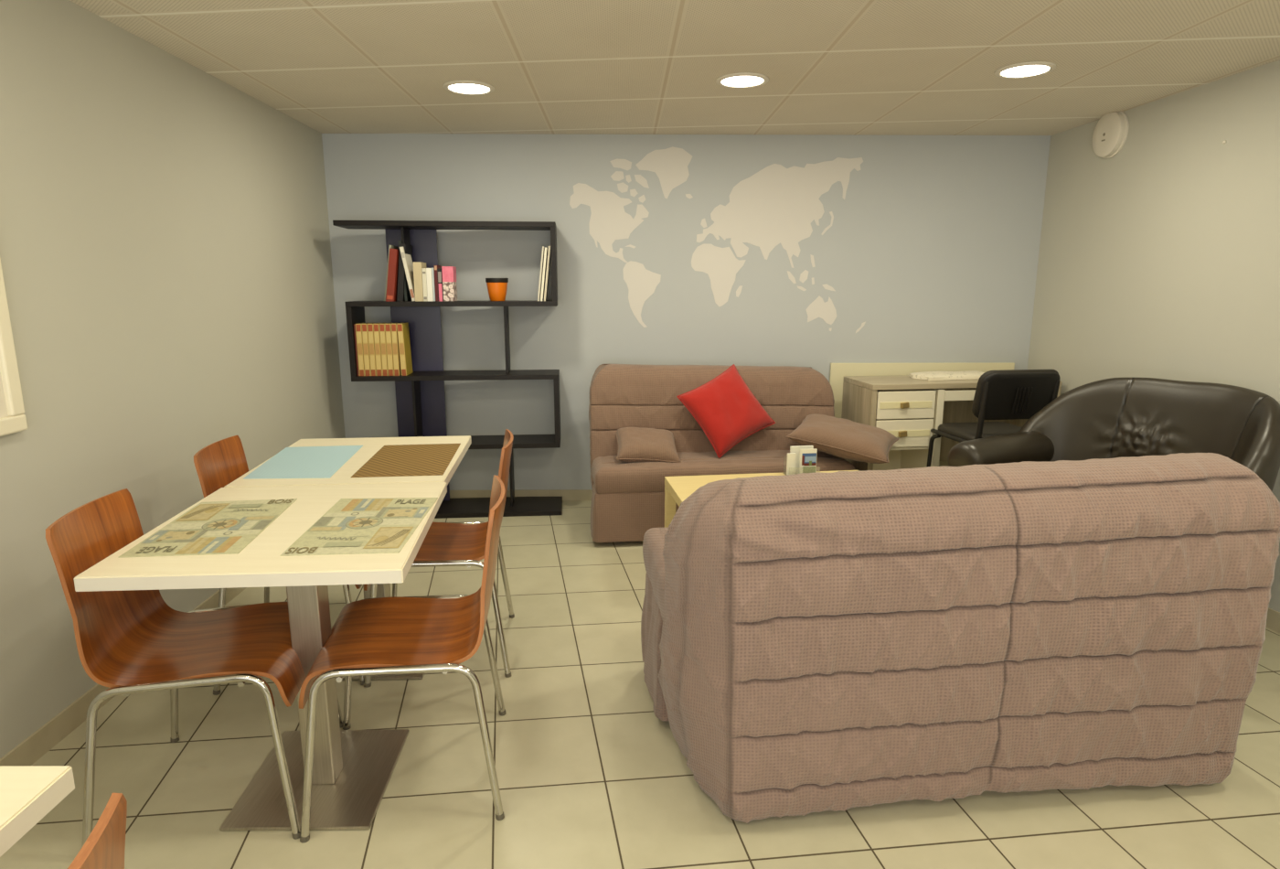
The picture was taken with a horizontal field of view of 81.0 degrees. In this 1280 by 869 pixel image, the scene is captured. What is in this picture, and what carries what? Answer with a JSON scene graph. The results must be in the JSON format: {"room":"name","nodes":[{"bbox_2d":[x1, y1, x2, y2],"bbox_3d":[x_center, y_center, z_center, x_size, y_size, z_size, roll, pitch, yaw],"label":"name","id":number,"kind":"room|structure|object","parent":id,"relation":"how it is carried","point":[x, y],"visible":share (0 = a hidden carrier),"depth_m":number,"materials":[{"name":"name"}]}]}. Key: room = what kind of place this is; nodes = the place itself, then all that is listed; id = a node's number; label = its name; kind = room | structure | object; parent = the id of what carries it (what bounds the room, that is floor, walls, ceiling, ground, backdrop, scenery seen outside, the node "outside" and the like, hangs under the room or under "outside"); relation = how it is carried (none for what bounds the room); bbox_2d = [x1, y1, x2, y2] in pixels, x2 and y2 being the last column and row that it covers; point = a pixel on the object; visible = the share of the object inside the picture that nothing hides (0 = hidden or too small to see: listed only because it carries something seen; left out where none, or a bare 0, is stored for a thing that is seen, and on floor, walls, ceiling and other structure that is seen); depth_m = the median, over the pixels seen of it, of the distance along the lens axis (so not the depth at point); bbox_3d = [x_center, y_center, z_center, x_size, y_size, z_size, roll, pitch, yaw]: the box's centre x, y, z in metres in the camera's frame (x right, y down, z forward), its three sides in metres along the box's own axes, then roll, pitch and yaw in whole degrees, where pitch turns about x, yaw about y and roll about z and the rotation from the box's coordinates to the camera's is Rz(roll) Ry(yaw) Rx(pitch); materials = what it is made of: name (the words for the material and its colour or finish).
{"room":"common room lounge","nodes":[
{"label":"common room lounge","id":0,"kind":"room"},
{"bbox_2d":[0,0,345,757],"bbox_3d":[-1.933,-0.092,1.651,0.120,2.540,6.685,0,11,-2],"label":"wall","id":1,"kind":"structure","parent":0,"point":[165,257],"depth_m":2.82,"materials":[{"name":"paint"}]},
{"bbox_2d":[0,258,27,436],"bbox_3d":[-1.869,-0.347,1.910,0.027,0.800,0.620,0,11,-2],"label":"picture frame","id":2,"kind":"object","parent":1,"relation":"attached to","point":[13,420],"visible":1,"depth_m":2.22,"materials":[{"name":"beige paint"}]},
{"bbox_2d":[0,586,246,766],"bbox_3d":[-1.868,1.063,1.882,0.010,0.085,6.684,0,11,-2],"label":"baseboard","id":3,"kind":"structure","parent":1,"relation":"attached to","point":[40,741],"depth_m":2.43,"materials":[{"name":"tile"}]},
{"bbox_2d":[0,500,1279,868],"bbox_3d":[0.500,1.147,1.934,5.400,0.100,7.150,0,11,0],"label":"floor","id":4,"kind":"structure","parent":0,"point":[589,775],"depth_m":2.19,"materials":[{"name":"tile"}]},
{"bbox_2d":[0,765,74,856],"bbox_3d":[-1.241,0.955,0.709,0.838,0.748,0.982,0,11,0],"label":"dining table","id":5,"kind":"object","parent":4,"relation":"on","point":[27,794],"visible":1,"depth_m":1.06,"materials":[{"name":"beige laminate"}]},
{"bbox_2d":[67,792,127,868],"bbox_3d":[-0.843,0.887,0.753,0.566,0.871,0.547,-1,11,-6],"label":"dining chair","id":6,"kind":"object","parent":4,"relation":"on","point":[104,847],"visible":1,"depth_m":0.84,"materials":[{"name":"brown wood"}]},
{"bbox_2d":[45,488,343,847],"bbox_3d":[-1.231,0.613,2.141,0.566,0.871,0.547,-2,11,-9],"label":"dining chair","id":7,"kind":"object","parent":4,"relation":"on","point":[128,642],"visible":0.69,"depth_m":2.03,"materials":[{"name":"red wood"}]},
{"bbox_2d":[73,481,447,830],"bbox_3d":[-1.044,0.631,2.349,0.792,0.748,0.882,-1,11,-6],"label":"dining table","id":8,"kind":"object","parent":4,"relation":"on","point":[353,769],"visible":0.81,"depth_m":2.12,"materials":[{"name":"beige laminate"}]},
{"bbox_2d":[118,498,297,557],"bbox_3d":[-1.260,0.270,2.238,0.301,0.003,0.533,-2,11,-8],"label":"placemat","id":9,"kind":"object","parent":8,"relation":"on","point":[210,527],"visible":1,"depth_m":2.19,"materials":[{"name":"multicoloured paper"}]},
{"bbox_2d":[280,497,437,555],"bbox_3d":[-0.822,0.265,2.261,0.322,0.003,0.543,-1,11,-4],"label":"placemat","id":10,"kind":"object","parent":8,"relation":"on","point":[351,526],"visible":1,"depth_m":2.21,"materials":[{"name":"multicoloured paper"}]},
{"bbox_2d":[193,435,364,694],"bbox_3d":[-1.334,0.458,2.926,0.566,0.871,0.547,-2,11,-8],"label":"dining chair","id":11,"kind":"object","parent":4,"relation":"on","point":[218,464],"visible":0.1,"depth_m":2.82,"materials":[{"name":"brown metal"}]},
{"bbox_2d":[224,435,471,680],"bbox_3d":[-1.151,0.469,3.169,0.786,0.748,0.929,-1,11,-6],"label":"dining table","id":12,"kind":"object","parent":4,"relation":"on","point":[371,445],"visible":0.23,"depth_m":2.99,"materials":[{"name":"beige laminate"}]},
{"bbox_2d":[244,445,362,478],"bbox_3d":[-1.361,0.109,3.055,0.328,0.002,0.591,-2,11,-8],"label":"placemat","id":13,"kind":"object","parent":12,"relation":"on","point":[299,462],"visible":1,"depth_m":3.03,"materials":[{"name":"blue fabric"}]},
{"bbox_2d":[351,443,460,477],"bbox_3d":[-0.945,0.101,3.095,0.336,0.002,0.581,-1,11,-6],"label":"placemat","id":14,"kind":"object","parent":12,"relation":"on","point":[433,459],"visible":1,"depth_m":3.05,"materials":[{"name":"brown plastic"}]},
{"bbox_2d":[298,474,506,842],"bbox_3d":[-0.671,0.598,2.216,0.566,0.871,0.547,-2,11,-9],"label":"dining chair","id":15,"kind":"object","parent":4,"relation":"on","point":[393,634],"visible":1,"depth_m":2.10,"materials":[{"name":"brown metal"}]},
{"bbox_2d":[363,428,514,687],"bbox_3d":[-0.776,0.447,2.981,0.566,0.871,0.547,-2,11,-8],"label":"dining chair","id":16,"kind":"object","parent":4,"relation":"on","point":[444,543],"visible":0.44,"depth_m":2.89,"materials":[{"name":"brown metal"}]},
{"bbox_2d":[332,220,562,518],"bbox_3d":[-1.171,-0.401,4.784,1.300,1.832,0.360,-1,11,-5],"label":"bookcase","id":17,"kind":"object","parent":4,"relation":"on","point":[420,394],"visible":0.68,"depth_m":4.78,"materials":[{"name":"black laminate"}]},
{"bbox_2d":[353,323,359,375],"bbox_3d":[-1.738,-0.528,4.657,0.009,0.315,0.160,-1,11,-5],"label":"book","id":18,"kind":"object","parent":17,"relation":"on","point":[355,324],"visible":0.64,"depth_m":4.58,"materials":[{"name":"yellow paper"}]},
{"bbox_2d":[355,322,364,375],"bbox_3d":[-1.718,-0.531,4.663,0.032,0.318,0.171,-1,11,-5],"label":"book","id":19,"kind":"object","parent":17,"relation":"on","point":[358,329],"visible":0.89,"depth_m":4.58,"materials":[{"name":"yellow paper"}]},
{"bbox_2d":[361,322,371,375],"bbox_3d":[-1.683,-0.532,4.666,0.033,0.318,0.171,-1,11,-5],"label":"book","id":20,"kind":"object","parent":17,"relation":"on","point":[365,336],"visible":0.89,"depth_m":4.58,"materials":[{"name":"yellow paper"}]},
{"bbox_2d":[367,322,376,375],"bbox_3d":[-1.648,-0.532,4.669,0.033,0.318,0.171,-1,11,-5],"label":"book","id":21,"kind":"object","parent":17,"relation":"on","point":[370,331],"visible":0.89,"depth_m":4.59,"materials":[{"name":"yellow paper"}]},
{"bbox_2d":[373,322,382,375],"bbox_3d":[-1.613,-0.533,4.672,0.032,0.318,0.171,-1,11,-5],"label":"book","id":22,"kind":"object","parent":17,"relation":"on","point":[376,326],"visible":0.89,"depth_m":4.59,"materials":[{"name":"yellow paper"}]},
{"bbox_2d":[379,322,388,375],"bbox_3d":[-1.579,-0.533,4.675,0.033,0.318,0.171,-1,11,-5],"label":"book","id":23,"kind":"object","parent":17,"relation":"on","point":[382,333],"visible":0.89,"depth_m":4.59,"materials":[{"name":"yellow paper"}]},
{"bbox_2d":[384,322,394,375],"bbox_3d":[-1.544,-0.534,4.678,0.033,0.318,0.171,-1,11,-5],"label":"book","id":24,"kind":"object","parent":17,"relation":"on","point":[388,326],"visible":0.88,"depth_m":4.59,"materials":[{"name":"yellow paper"}]},
{"bbox_2d":[384,245,398,300],"bbox_3d":[-1.547,-1.000,4.663,0.063,0.337,0.200,-1,11,-5],"label":"book","id":25,"kind":"object","parent":17,"relation":"on","point":[390,246],"visible":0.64,"depth_m":4.58,"materials":[{"name":"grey paper"}]},
{"bbox_2d":[385,248,399,301],"bbox_3d":[-1.504,-0.975,4.605,0.085,0.318,0.191,-1,11,-5],"label":"book","id":26,"kind":"object","parent":17,"relation":"on","point":[394,253],"visible":0.86,"depth_m":4.52,"materials":[{"name":"red paper"}]},
{"bbox_2d":[390,322,401,375],"bbox_3d":[-1.509,-0.535,4.681,0.032,0.318,0.171,-1,11,-5],"label":"book","id":27,"kind":"object","parent":17,"relation":"on","point":[394,331],"visible":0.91,"depth_m":4.60,"materials":[{"name":"yellow paper"}]},
{"bbox_2d":[396,321,412,375],"bbox_3d":[-1.469,-0.536,4.684,0.033,0.318,0.171,-3,11,-5],"label":"book","id":28,"kind":"object","parent":17,"relation":"on","point":[403,334],"visible":1,"depth_m":4.62,"materials":[{"name":"yellow paper"}]},
{"bbox_2d":[396,243,412,300],"bbox_3d":[-1.456,-0.999,4.641,0.070,0.347,0.200,-1,11,-5],"label":"book","id":29,"kind":"object","parent":17,"relation":"on","point":[408,249],"visible":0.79,"depth_m":4.55,"materials":[{"name":"black paper"}]},
{"bbox_2d":[398,240,412,300],"bbox_3d":[-1.451,-1.013,4.659,0.035,0.360,0.200,-1,11,-5],"label":"book","id":30,"kind":"object","parent":17,"relation":"on","point":[407,294],"visible":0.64,"depth_m":4.59,"materials":[{"name":"black paper"}]},
{"bbox_2d":[399,246,415,300],"bbox_3d":[-1.413,-0.985,4.616,0.076,0.324,0.181,-1,11,-5],"label":"book","id":31,"kind":"object","parent":17,"relation":"on","point":[407,260],"visible":0.77,"depth_m":4.55,"materials":[{"name":"white paper"}]},
{"bbox_2d":[412,262,426,300],"bbox_3d":[-1.349,-0.938,4.611,0.049,0.232,0.160,-1,11,-5],"label":"book","id":32,"kind":"object","parent":17,"relation":"on","point":[417,266],"visible":0.82,"depth_m":4.53,"materials":[{"name":"beige paper"}]},
{"bbox_2d":[421,267,427,300],"bbox_3d":[-1.310,-0.920,4.612,0.023,0.196,0.151,-1,11,-5],"label":"book","id":33,"kind":"object","parent":17,"relation":"on","point":[424,279],"visible":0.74,"depth_m":4.54,"materials":[{"name":"white paper"}]},
{"bbox_2d":[426,267,433,300],"bbox_3d":[-1.282,-0.921,4.615,0.031,0.198,0.150,-1,11,-5],"label":"book","id":34,"kind":"object","parent":17,"relation":"on","point":[429,275],"visible":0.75,"depth_m":4.54,"materials":[{"name":"white paper"}]},
{"bbox_2d":[431,267,435,300],"bbox_3d":[-1.261,-0.925,4.627,0.010,0.200,0.150,-1,11,-5],"label":"book","id":35,"kind":"object","parent":17,"relation":"on","point":[432,269],"visible":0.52,"depth_m":4.55,"materials":[{"name":"white paper"}]},
{"bbox_2d":[433,265,441,300],"bbox_3d":[-1.244,-0.933,4.626,0.020,0.216,0.151,-1,11,-5],"label":"book","id":36,"kind":"object","parent":17,"relation":"on","point":[435,267],"visible":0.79,"depth_m":4.55,"materials":[{"name":"brown paper"}]},
{"bbox_2d":[437,268,443,300],"bbox_3d":[-1.218,-0.921,4.620,0.026,0.195,0.151,-1,11,-5],"label":"book","id":37,"kind":"object","parent":17,"relation":"on","point":[439,271],"visible":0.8,"depth_m":4.55,"materials":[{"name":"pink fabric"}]},
{"bbox_2d":[441,266,457,300],"bbox_3d":[-1.168,-0.924,4.604,0.066,0.208,0.120,-1,11,-5],"label":"book","id":38,"kind":"object","parent":17,"relation":"on","point":[449,272],"visible":0.97,"depth_m":4.55,"materials":[{"name":"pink paper"}]},
{"bbox_2d":[485,277,508,300],"bbox_3d":[-0.891,-0.904,4.679,0.139,0.140,0.139,0,11,0],"label":"flower pot","id":39,"kind":"object","parent":17,"relation":"on","point":[496,287],"visible":1,"depth_m":4.63,"materials":[{"name":"orange ceramic"}]},
{"bbox_2d":[537,245,544,300],"bbox_3d":[-0.618,-1.004,4.699,0.047,0.329,0.210,-1,11,-5],"label":"book","id":40,"kind":"object","parent":17,"relation":"on","point":[543,248],"visible":0.91,"depth_m":4.61,"materials":[{"name":"beige paper"}]},
{"bbox_2d":[540,246,548,300],"bbox_3d":[-0.600,-1.001,4.701,0.051,0.324,0.210,-1,11,-5],"label":"book","id":41,"kind":"object","parent":17,"relation":"on","point":[546,249],"visible":0.98,"depth_m":4.61,"materials":[{"name":"beige paper"}]},
{"bbox_2d":[544,245,550,300],"bbox_3d":[-0.579,-1.006,4.702,0.050,0.334,0.210,-1,11,-5],"label":"book","id":42,"kind":"object","parent":17,"relation":"on","point":[549,251],"visible":0.91,"depth_m":4.61,"materials":[{"name":"beige paper"}]},
{"bbox_2d":[588,363,855,542],"bbox_3d":[0.458,0.069,4.593,1.550,0.984,0.772,-1,11,-6],"label":"sofa","id":43,"kind":"object","parent":4,"relation":"on","point":[628,498],"visible":0.55,"depth_m":4.50,"materials":[{"name":"beige fabric"}]},
{"bbox_2d":[615,426,681,462],"bbox_3d":[0.040,0.065,4.406,0.384,0.193,0.330,-1,11,-6],"label":"sofa pillow","id":44,"kind":"object","parent":43,"relation":"on","point":[635,444],"visible":0.93,"depth_m":4.30,"materials":[{"name":"beige fabric"}]},
{"bbox_2d":[676,363,775,458],"bbox_3d":[0.518,-0.147,4.491,0.560,0.515,0.282,-6,13,-27],"label":"throw cushion","id":45,"kind":"object","parent":43,"relation":"on","point":[726,410],"visible":1,"depth_m":4.42,"materials":[{"name":"red fabric"}]},
{"bbox_2d":[785,413,899,463],"bbox_3d":[1.194,0.017,4.402,0.586,0.219,0.444,5,12,23],"label":"sofa pillow","id":46,"kind":"object","parent":43,"relation":"on","point":[839,437],"visible":0.98,"depth_m":4.27,"materials":[{"name":"beige fabric"}]},
{"bbox_2d":[664,469,858,527],"bbox_3d":[0.715,0.491,3.837,1.090,0.450,0.620,-2,11,-8],"label":"coffee table","id":47,"kind":"object","parent":4,"relation":"on","point":[677,488],"visible":0.19,"depth_m":3.98,"materials":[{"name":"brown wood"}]},
{"bbox_2d":[783,455,820,475],"bbox_3d":[0.870,0.171,4.038,0.170,0.100,0.090,-2,11,-8],"label":"holder","id":48,"kind":"object","parent":47,"relation":"on","point":[812,469],"visible":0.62,"depth_m":4.00,"materials":[{"name":"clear plastic"}]},
{"bbox_2d":[786,452,795,475],"bbox_3d":[0.811,0.159,4.027,0.045,0.118,0.012,-2,11,-8],"label":"leaflet","id":49,"kind":"object","parent":48,"relation":"in","point":[791,456],"visible":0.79,"depth_m":4.02,"materials":[{"name":"white paper"}]},
{"bbox_2d":[789,445,813,467],"bbox_3d":[0.874,0.136,4.062,0.125,0.150,0.016,-2,11,-8],"label":"leaflet","id":50,"kind":"object","parent":48,"relation":"in","point":[795,449],"visible":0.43,"depth_m":4.05,"materials":[{"name":"white paper"}]},
{"bbox_2d":[799,448,817,467],"bbox_3d":[0.902,0.147,4.024,0.092,0.142,0.010,-2,11,-8],"label":"leaflet","id":51,"kind":"object","parent":48,"relation":"in","point":[807,456],"visible":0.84,"depth_m":4.02,"materials":[{"name":"white paper"}]},
{"bbox_2d":[829,362,1014,466],"bbox_3d":[1.891,-0.014,5.110,1.235,0.948,0.022,0,11,-1],"label":"wooden board","id":52,"kind":"object","parent":4,"relation":"on","point":[837,370],"visible":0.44,"depth_m":5.01,"materials":[{"name":"beige wood"}]},
{"bbox_2d":[841,374,1062,470],"bbox_3d":[1.953,0.083,4.795,1.225,0.880,0.451,-2,11,-8],"label":"desk","id":53,"kind":"object","parent":4,"relation":"on","point":[907,408],"visible":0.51,"depth_m":4.53,"materials":[{"name":"grey wood"}]},
{"bbox_2d":[889,446,928,449],"bbox_3d":[1.571,0.048,4.741,0.384,0.016,0.385,-2,11,-8],"label":"niche shelf","id":54,"kind":"object","parent":53,"relation":"attached to","point":[892,447],"depth_m":4.56,"materials":[{"name":"beige paint"}]},
{"bbox_2d":[908,370,984,381],"bbox_3d":[1.994,-0.379,4.759,0.560,0.036,0.245,-2,11,-12],"label":"folded cloth","id":55,"kind":"object","parent":53,"relation":"on","point":[967,374],"visible":0.91,"depth_m":4.67,"materials":[{"name":"beige fabric"}]},
{"bbox_2d":[640,452,1279,822],"bbox_3d":[0.930,0.497,2.457,1.778,0.973,0.976,-1,11,-6],"label":"sofa","id":56,"kind":"object","parent":4,"relation":"on","point":[840,640],"visible":1,"depth_m":2.00,"materials":[{"name":"fabric"}]},
{"bbox_2d":[926,369,1060,467],"bbox_3d":[2.025,0.106,4.338,0.495,1.013,0.565,-2,11,-8],"label":"chair","id":57,"kind":"object","parent":4,"relation":"on","point":[1003,394],"visible":0.76,"depth_m":4.06,"materials":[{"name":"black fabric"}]},
{"bbox_2d":[947,377,1279,490],"bbox_3d":[2.132,0.278,3.417,0.845,1.031,1.133,-6,12,-26],"label":"armchair","id":58,"kind":"object","parent":4,"relation":"on","point":[1113,417],"visible":0.41,"depth_m":3.53,"materials":[{"name":"black leather"}]},
{"bbox_2d":[69,0,1279,135],"bbox_3d":[0.500,-1.296,1.451,5.400,0.100,7.150,0,11,0],"label":"ceiling","id":59,"kind":"structure","parent":0,"point":[553,67],"depth_m":3.15,"materials":[{"name":"tile"}]},
{"bbox_2d":[442,80,494,95],"bbox_3d":[-0.822,-1.665,3.606,0.244,0.009,0.244,0,11,0],"label":"recessed light","id":60,"kind":"object","parent":59,"relation":"in","point":[459,87],"visible":1,"depth_m":3.58,"materials":[{"name":"beige plastic"}]},
{"bbox_2d":[448,83,489,93],"bbox_3d":[-0.822,-1.665,3.606,0.193,0.008,0.193,0,11,0],"label":"diffuser","id":61,"kind":"object","parent":60,"relation":"attached to","point":[455,88],"depth_m":3.59,"materials":[{"name":"beige plastic"}]},
{"bbox_2d":[715,72,768,88],"bbox_3d":[0.475,-1.639,3.478,0.244,0.009,0.244,0,11,0],"label":"recessed light","id":62,"kind":"object","parent":59,"relation":"in","point":[742,80],"visible":1,"depth_m":3.46,"materials":[{"name":"beige"}]},
{"bbox_2d":[721,75,763,86],"bbox_3d":[0.475,-1.640,3.478,0.193,0.008,0.193,0,11,0],"label":"diffuser","id":63,"kind":"object","parent":62,"relation":"attached to","point":[726,80],"depth_m":3.47,"materials":[{"name":"beige plastic"}]},
{"bbox_2d":[994,61,1055,78],"bbox_3d":[1.700,-1.607,3.312,0.244,0.009,0.244,0,11,0],"label":"recessed light","id":64,"kind":"object","parent":59,"relation":"in","point":[1032,69],"visible":1,"depth_m":3.29,"materials":[{"name":"beige"}]},
{"bbox_2d":[1001,64,1049,76],"bbox_3d":[1.700,-1.607,3.311,0.193,0.008,0.193,0,11,0],"label":"diffuser","id":65,"kind":"object","parent":64,"relation":"attached to","point":[1010,70],"depth_m":3.30,"materials":[{"name":"beige plastic"}]},
{"bbox_2d":[321,133,1050,490],"bbox_3d":[0.306,-0.757,5.019,4.606,2.540,0.120,0,11,-1],"label":"wall","id":66,"kind":"structure","parent":0,"point":[933,244],"depth_m":4.89,"materials":[{"name":"paint"}]},
{"bbox_2d":[449,489,592,500],"bbox_3d":[0.307,0.416,5.184,4.606,0.075,0.010,0,11,-1],"label":"baseboard","id":67,"kind":"structure","parent":66,"relation":"attached to","point":[566,494],"depth_m":5.16,"materials":[{"name":"tile"}]},
{"bbox_2d":[569,146,865,332],"bbox_3d":[0.525,-1.245,4.862,1.952,1.176,0.001,0,11,-1],"label":"mural","id":68,"kind":"object","parent":66,"relation":"attached to","point":[777,204],"visible":1,"depth_m":4.83,"materials":[{"name":"white paint"}]},
{"bbox_2d":[1027,59,1279,612],"bbox_3d":[2.865,-0.099,1.686,0.120,2.540,6.751,-1,11,-3],"label":"wall","id":69,"kind":"structure","parent":0,"point":[1159,257],"depth_m":3.76,"materials":[{"name":"paint"}]},
{"bbox_2d":[1092,111,1129,158],"bbox_3d":[2.618,-1.675,4.189,0.053,0.250,0.250,-1,11,-3],"label":"smoke detector","id":70,"kind":"object","parent":69,"relation":"attached to","point":[1111,131],"visible":0.94,"depth_m":4.15,"materials":[{"name":"beige plastic"}]},
{"bbox_2d":[1265,607,1279,633],"bbox_3d":[2.800,1.057,1.911,0.010,0.085,6.751,-1,11,-3],"label":"baseboard","id":71,"kind":"structure","parent":69,"relation":"attached to","point":[1273,618],"depth_m":3.22,"materials":[{"name":"tile"}]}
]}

